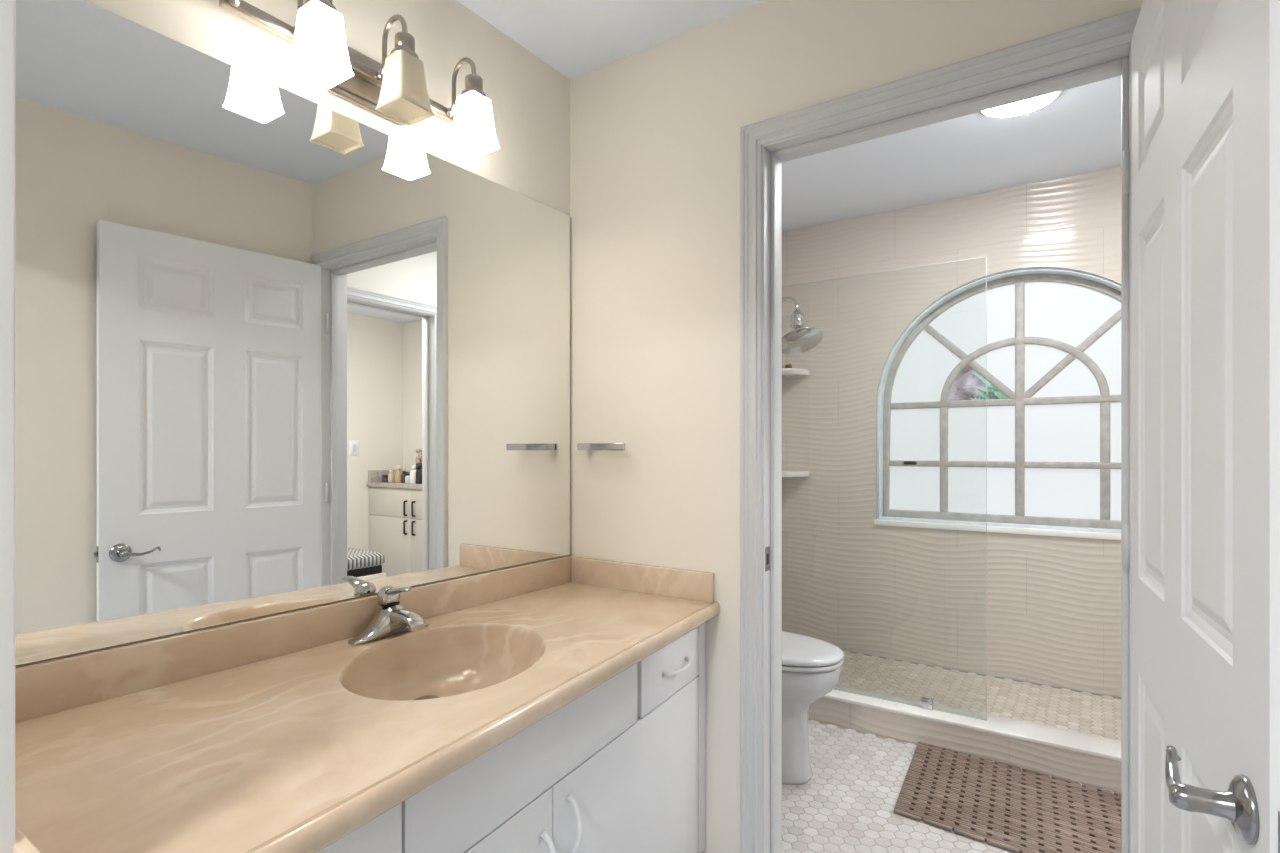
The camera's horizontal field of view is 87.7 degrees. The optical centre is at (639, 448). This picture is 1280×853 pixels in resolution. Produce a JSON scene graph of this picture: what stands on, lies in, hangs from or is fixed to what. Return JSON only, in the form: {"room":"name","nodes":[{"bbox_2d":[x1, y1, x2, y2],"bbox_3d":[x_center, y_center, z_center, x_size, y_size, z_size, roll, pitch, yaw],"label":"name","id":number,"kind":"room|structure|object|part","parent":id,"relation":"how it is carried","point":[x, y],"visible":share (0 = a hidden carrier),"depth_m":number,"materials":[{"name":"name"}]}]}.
{"room":"bathroom","nodes":[
{"label":"bathroom","id":0,"kind":"room"},
{"bbox_2d":[15,0,569,666],"bbox_3d":[-0.737,-0.039,1.546,0.120,2.540,1.622,0,0,34],"label":"wall","id":1,"kind":"structure","parent":0,"point":[530,99],"depth_m":1.74,"materials":[{"name":"white paint"}]},
{"bbox_2d":[15,0,569,665],"bbox_3d":[-0.649,-0.208,1.559,0.008,1.106,1.490,0,0,34],"label":"wall mirror","id":2,"kind":"object","parent":1,"relation":"attached to","point":[277,350],"visible":1,"depth_m":1.33,"materials":[{"name":"grey mirror"}]},
{"bbox_2d":[15,555,573,722],"bbox_3d":[-0.644,0.390,1.558,0.019,0.086,1.498,0,0,34],"label":"backsplash","id":3,"kind":"structure","parent":1,"relation":"attached to","point":[44,688],"depth_m":1.31,"materials":[{"name":"beige stone"}]},
{"bbox_2d":[219,0,499,156],"bbox_3d":[-0.596,-0.870,1.478,0.189,0.231,0.600,0,0,34],"label":"vanity light","id":4,"kind":"object","parent":1,"relation":"attached to","point":[395,89],"visible":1,"depth_m":1.48,"materials":[{"name":"white glass"}]},
{"bbox_3d":[-0.746,-0.918,1.255,0.104,0.136,0.024,0,0,34],"label":"arm","id":5,"kind":"part","parent":4,"relation":"part of","materials":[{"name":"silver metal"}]},
{"bbox_3d":[-0.676,-0.918,1.357,0.104,0.136,0.024,0,0,34],"label":"arm","id":6,"kind":"part","parent":4,"relation":"part of","materials":[{"name":"silver metal"}]},
{"bbox_3d":[-0.638,-0.814,1.331,0.094,0.117,0.094,0,0,34],"label":"lamp shade","id":7,"kind":"part","parent":4,"relation":"part of","materials":[{"name":"white glass"}]},
{"bbox_2d":[303,0,336,10],"bbox_3d":[-0.638,-0.900,1.331,0.062,0.056,0.062,0,0,34],"label":"socket","id":8,"kind":"object","parent":4,"relation":"attached to","point":[326,5],"depth_m":1.30,"materials":[{"name":"silver metal"}]},
{"bbox_3d":[-0.638,-0.761,1.331,0.085,0.001,0.085,0,0,34],"label":"pane","id":9,"kind":"part","parent":4,"relation":"part of","materials":[{"name":"white glass"}]},
{"bbox_3d":[-0.565,-0.918,1.520,0.104,0.136,0.024,0,0,34],"label":"arm","id":10,"kind":"part","parent":4,"relation":"part of","materials":[{"name":"silver metal"}]},
{"bbox_3d":[-0.527,-0.814,1.494,0.094,0.117,0.094,0,0,34],"label":"lamp shade","id":11,"kind":"part","parent":4,"relation":"part of","materials":[{"name":"white glass"}]},
{"bbox_3d":[-0.527,-0.761,1.494,0.085,0.001,0.085,0,0,34],"label":"pane","id":12,"kind":"part","parent":4,"relation":"part of","materials":[{"name":"white glass"}]},
{"bbox_2d":[390,31,418,58],"bbox_3d":[-0.527,-0.900,1.494,0.062,0.056,0.062,0,0,34],"label":"socket","id":13,"kind":"object","parent":4,"relation":"attached to","point":[404,41],"depth_m":1.47,"materials":[{"name":"silver metal"}]},
{"bbox_3d":[-0.452,-0.918,1.686,0.104,0.136,0.024,0,0,34],"label":"arm","id":14,"kind":"part","parent":4,"relation":"part of","materials":[{"name":"silver metal"}]},
{"bbox_3d":[-0.414,-0.761,1.660,0.085,0.001,0.085,0,0,34],"label":"pane","id":15,"kind":"part","parent":4,"relation":"part of","materials":[{"name":"white glass"}]},
{"bbox_2d":[461,74,485,96],"bbox_3d":[-0.414,-0.900,1.660,0.062,0.056,0.062,0,0,34],"label":"socket","id":16,"kind":"object","parent":4,"relation":"attached to","point":[473,82],"depth_m":1.64,"materials":[{"name":"silver metal"}]},
{"bbox_3d":[-0.414,-0.814,1.660,0.094,0.117,0.094,0,0,34],"label":"lamp shade","id":17,"kind":"part","parent":4,"relation":"part of","materials":[{"name":"white glass"}]},
{"bbox_2d":[457,0,764,79],"bbox_3d":[0.036,-1.259,1.019,1.991,0.100,1.624,0,0,34],"label":"ceiling","id":18,"kind":"structure","parent":0,"point":[576,38],"depth_m":1.89,"materials":[{"name":"white paint"}]},
{"bbox_2d":[570,0,1143,852],"bbox_3d":[0.552,-0.079,1.721,2.290,2.620,0.120,0,0,34],"label":"wall","id":19,"kind":"structure","parent":0,"point":[655,130],"depth_m":1.92,"materials":[{"name":"white paint"}]},
{"bbox_2d":[577,443,624,450],"bbox_3d":[-0.110,-0.006,2.067,0.182,0.024,0.055,0,0,34],"label":"towel bar","id":20,"kind":"object","parent":19,"relation":"attached to","point":[580,446],"visible":1,"depth_m":2.04,"materials":[{"name":"silver metal"}]},
{"bbox_2d":[740,7,1140,852],"bbox_3d":[0.697,0.176,1.622,0.921,2.109,0.160,0,0,34],"label":"door frame","id":21,"kind":"structure","parent":19,"relation":"attached to","point":[1099,50],"depth_m":1.80,"materials":[{"name":"white paint"}]},
{"bbox_3d":[0.347,0.298,1.813,0.003,0.065,0.028,0,0,34],"label":"strike plate","id":22,"kind":"part","parent":21,"relation":"part of","materials":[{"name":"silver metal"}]},
{"bbox_2d":[1123,0,1279,852],"bbox_3d":[0.793,0.196,1.013,0.102,2.046,0.833,0,0,29],"label":"door","id":23,"kind":"structure","parent":19,"relation":"in","point":[1205,74],"depth_m":0.85,"materials":[{"name":"white paint"}]},
{"bbox_3d":[0.626,0.379,0.779,0.020,0.027,0.116,0,0,34],"label":"lever","id":24,"kind":"part","parent":23,"relation":"part of","materials":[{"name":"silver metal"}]},
{"bbox_3d":[0.629,0.381,0.641,0.023,0.060,0.003,0,0,29],"label":"latch plate","id":25,"kind":"part","parent":23,"relation":"part of","materials":[{"name":"silver metal"}]},
{"bbox_2d":[782,166,1120,697],"bbox_3d":[1.716,-0.029,3.442,2.070,2.520,0.140,0,0,34],"label":"wall","id":26,"kind":"structure","parent":0,"point":[851,583],"depth_m":3.53,"materials":[{"name":"tile"}]},
{"bbox_2d":[874,267,1120,539],"bbox_3d":[1.887,-0.234,3.317,1.372,1.297,0.154,0,0,34],"label":"window","id":27,"kind":"structure","parent":26,"relation":"attached to","point":[1054,334],"depth_m":3.37,"materials":[{"name":"glass"}]},
{"bbox_3d":[1.862,0.401,3.279,1.372,0.029,0.064,0,0,34],"label":"sill","id":28,"kind":"part","parent":27,"relation":"part of","materials":[{"name":"white stone"}]},
{"bbox_2d":[782,76,1120,231],"bbox_3d":[1.157,-1.339,2.632,2.300,0.100,2.068,0,0,34],"label":"ceiling","id":29,"kind":"structure","parent":0,"point":[1078,132],"depth_m":2.98,"materials":[{"name":"white paint"}]},
{"bbox_2d":[978,90,1063,116],"bbox_3d":[1.379,-1.274,2.425,0.286,0.031,0.286,0,0,34],"label":"recessed light","id":30,"kind":"object","parent":29,"relation":"in","point":[1029,105],"visible":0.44,"depth_m":2.46,"materials":[{"name":"white glass"}]},
{"bbox_2d":[782,719,1120,852],"bbox_3d":[0.904,1.271,2.253,2.070,0.080,1.156,0,0,34],"label":"floor","id":31,"kind":"structure","parent":0,"point":[847,805],"depth_m":2.30,"materials":[{"name":"grey tile"}]},
{"bbox_2d":[782,631,843,784],"bbox_3d":[0.403,0.825,2.638,0.798,0.813,0.432,0,0,34],"label":"toilet","id":32,"kind":"object","parent":31,"relation":"on","point":[811,667],"visible":0.22,"depth_m":2.44,"materials":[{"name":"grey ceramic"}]},
{"bbox_3d":[0.488,0.781,2.579,0.586,0.019,0.376,0,0,34],"label":"seat","id":33,"kind":"part","parent":32,"relation":"part of","materials":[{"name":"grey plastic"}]},
{"bbox_3d":[0.489,0.753,2.579,0.588,0.031,0.380,0,0,34],"label":"lid","id":34,"kind":"part","parent":32,"relation":"part of","materials":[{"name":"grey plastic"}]},
{"bbox_2d":[894,741,1120,852],"bbox_3d":[1.323,1.224,2.268,0.890,0.012,0.607,0,0,38],"label":"bath mat","id":35,"kind":"object","parent":31,"relation":"on","point":[1002,805],"visible":0.85,"depth_m":2.28,"materials":[{"name":"brown wood"}]},
{"bbox_2d":[948,365,992,400],"bbox_3d":[2.012,-0.369,5.169,4.910,3.200,0.395,0,0,34],"label":"wall","id":36,"kind":"structure","parent":0,"point":[962,388],"depth_m":4.86,"materials":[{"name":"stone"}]},
{"bbox_2d":[836,650,1120,740],"bbox_3d":[1.493,1.171,3.116,2.070,0.080,0.650,0,0,34],"label":"floor","id":37,"kind":"structure","parent":0,"point":[1095,714],"depth_m":3.07,"materials":[{"name":"grey tile"}]},
{"bbox_2d":[808,684,1120,791],"bbox_3d":[1.272,1.187,2.792,2.070,0.168,0.170,0,0,34],"label":"shower curb","id":38,"kind":"object","parent":37,"relation":"on","point":[1088,759],"visible":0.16,"depth_m":2.66,"materials":[{"name":"tile"}]},
{"bbox_2d":[782,256,986,720],"bbox_3d":[0.916,0.161,3.044,1.192,1.884,0.028,0,0,34],"label":"glass panel","id":39,"kind":"object","parent":38,"relation":"on","point":[926,703],"visible":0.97,"depth_m":2.75,"materials":[{"name":"grey"}]},
{"bbox_3d":[0.055,1.281,1.048,1.991,0.100,1.792,0,0,34],"label":"floor","id":40,"kind":"structure","parent":0,"visible":0},
{"bbox_2d":[318,623,705,852],"bbox_3d":[-0.370,0.851,1.373,0.676,0.760,1.494,0,0,34],"label":"vanity cabinet","id":41,"kind":"object","parent":40,"relation":"on","point":[620,767],"visible":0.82,"depth_m":1.36,"materials":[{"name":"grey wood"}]},
{"bbox_3d":[-0.434,0.551,0.757,0.018,0.153,0.404,0,0,28],"label":"drawer","id":42,"kind":"part","parent":41,"relation":"part of","materials":[{"name":"white laminate"}]},
{"bbox_2d":[13,555,719,852],"bbox_3d":[-0.359,0.455,1.363,0.711,0.216,1.498,0,0,34],"label":"countertop","id":43,"kind":"structure","parent":41,"relation":"on","point":[278,733],"depth_m":1.11,"materials":[{"name":"beige stone"}]},
{"bbox_2d":[348,585,428,644],"bbox_3d":[-0.556,0.373,1.530,0.135,0.116,0.198,0,0,34],"label":"sink faucet","id":44,"kind":"object","parent":43,"relation":"on","point":[392,618],"visible":1,"depth_m":1.51,"materials":[{"name":"silver metal"}]},
{"bbox_3d":[-0.564,0.338,1.542,0.109,0.048,0.051,0,0,34],"label":"lever","id":45,"kind":"part","parent":44,"relation":"part of","materials":[{"name":"silver metal"}]},
{"bbox_3d":[-0.539,0.400,1.525,0.102,0.062,0.056,0,0,34],"label":"spout","id":46,"kind":"part","parent":44,"relation":"part of","materials":[{"name":"silver metal"}]},
{"bbox_2d":[339,623,545,700],"bbox_3d":[-0.397,0.497,1.395,0.416,0.132,0.487,0,0,34],"label":"sink basin","id":47,"kind":"object","parent":43,"relation":"in","point":[441,661],"depth_m":1.56,"materials":[{"name":"beige stone"}]},
{"bbox_3d":[-0.253,0.874,1.094,0.018,0.484,0.352,0,0,28],"label":"door","id":48,"kind":"part","parent":41,"relation":"part of","materials":[{"name":"white laminate"}]},
{"bbox_3d":[-0.174,0.551,1.240,0.018,0.153,0.684,0,0,28],"label":"false drawer","id":49,"kind":"part","parent":41,"relation":"part of","materials":[{"name":"white laminate"}]},
{"bbox_3d":[-0.165,0.753,1.208,0.036,0.116,0.012,0,0,28],"label":"handle","id":50,"kind":"part","parent":41,"relation":"part of","materials":[{"name":"white metal"}]},
{"bbox_3d":[-0.126,0.729,1.281,0.036,0.125,0.012,0,0,28],"label":"handle","id":51,"kind":"part","parent":41,"relation":"part of","materials":[{"name":"white laminate"}]},
{"bbox_3d":[-0.007,0.874,1.552,0.018,0.484,0.687,0,0,28],"label":"door","id":52,"kind":"part","parent":41,"relation":"part of","materials":[{"name":"white laminate"}]},
{"bbox_3d":[0.076,0.551,1.707,0.018,0.153,0.339,0,0,28],"label":"drawer","id":53,"kind":"part","parent":41,"relation":"part of","materials":[{"name":"white laminate"}]},
{"bbox_3d":[0.103,0.559,1.706,0.036,0.013,0.150,0,0,28],"label":"handle","id":54,"kind":"part","parent":41,"relation":"part of","materials":[{"name":"white metal"}]},
{"bbox_3d":[-0.450,-0.039,0.442,1.841,2.540,0.122,0,0,34],"label":"wall","id":55,"kind":"structure","parent":0,"visible":0},
{"bbox_2d":[0,0,14,852],"bbox_3d":[-0.596,0.206,0.541,0.011,2.050,0.131,0,0,34],"label":"trim","id":56,"kind":"structure","parent":55,"relation":"attached to","point":[7,7],"depth_m":0.59,"materials":[{"name":"white paint"}]},
{"bbox_3d":[0.257,-0.079,3.247,0.120,2.620,2.068,0,0,34],"label":"wall","id":57,"kind":"structure","parent":0,"visible":0},
{"bbox_2d":[782,368,808,376],"bbox_3d":[0.848,-0.441,3.833,0.195,0.032,0.195,0,0,34],"label":"corner shelf","id":58,"kind":"object","parent":57,"relation":"attached to","point":[786,372],"visible":0.59,"depth_m":3.79,"materials":[{"name":"white ceramic"}]},
{"bbox_2d":[782,364,791,367],"bbox_3d":[0.830,-0.474,3.860,0.096,0.034,0.034,0,0,34],"label":"soap bottle","id":59,"kind":"object","parent":58,"relation":"on","point":[783,365],"visible":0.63,"depth_m":3.84,"materials":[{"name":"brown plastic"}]},
{"bbox_2d":[782,471,808,476],"bbox_3d":[0.848,0.144,3.833,0.195,0.032,0.195,0,0,34],"label":"corner shelf","id":60,"kind":"object","parent":57,"relation":"attached to","point":[784,473],"visible":0.54,"depth_m":3.78,"materials":[{"name":"white stone"}]},
{"bbox_2d":[782,297,822,354],"bbox_3d":[0.778,-0.671,3.562,0.386,0.320,0.237,0,0,34],"label":"shower","id":61,"kind":"object","parent":57,"relation":"attached to","point":[801,339],"visible":0.86,"depth_m":3.51,"materials":[{"name":"silver metal"}]},
{"bbox_3d":[0.729,-0.768,3.595,0.268,0.090,0.021,0,0,34],"label":"arm","id":62,"kind":"part","parent":61,"relation":"part of","materials":[{"name":"silver metal"}]},
{"label":"outside","id":63,"kind":"structure","parent":0,"visible":0},
{"bbox_3d":[2.224,1.281,4.584,6.500,0.100,2.320,0,0,34],"label":"ground","id":64,"kind":"structure","parent":63,"visible":0},
{"bbox_2d":[970,372,1008,399],"bbox_3d":[2.192,0.151,4.187,0.580,2.160,0.067,0,0,34],"label":"shrub","id":65,"kind":"object","parent":64,"relation":"on","point":[997,394],"visible":0.09,"depth_m":4.18,"materials":[{"name":"green plant"}]}
]}

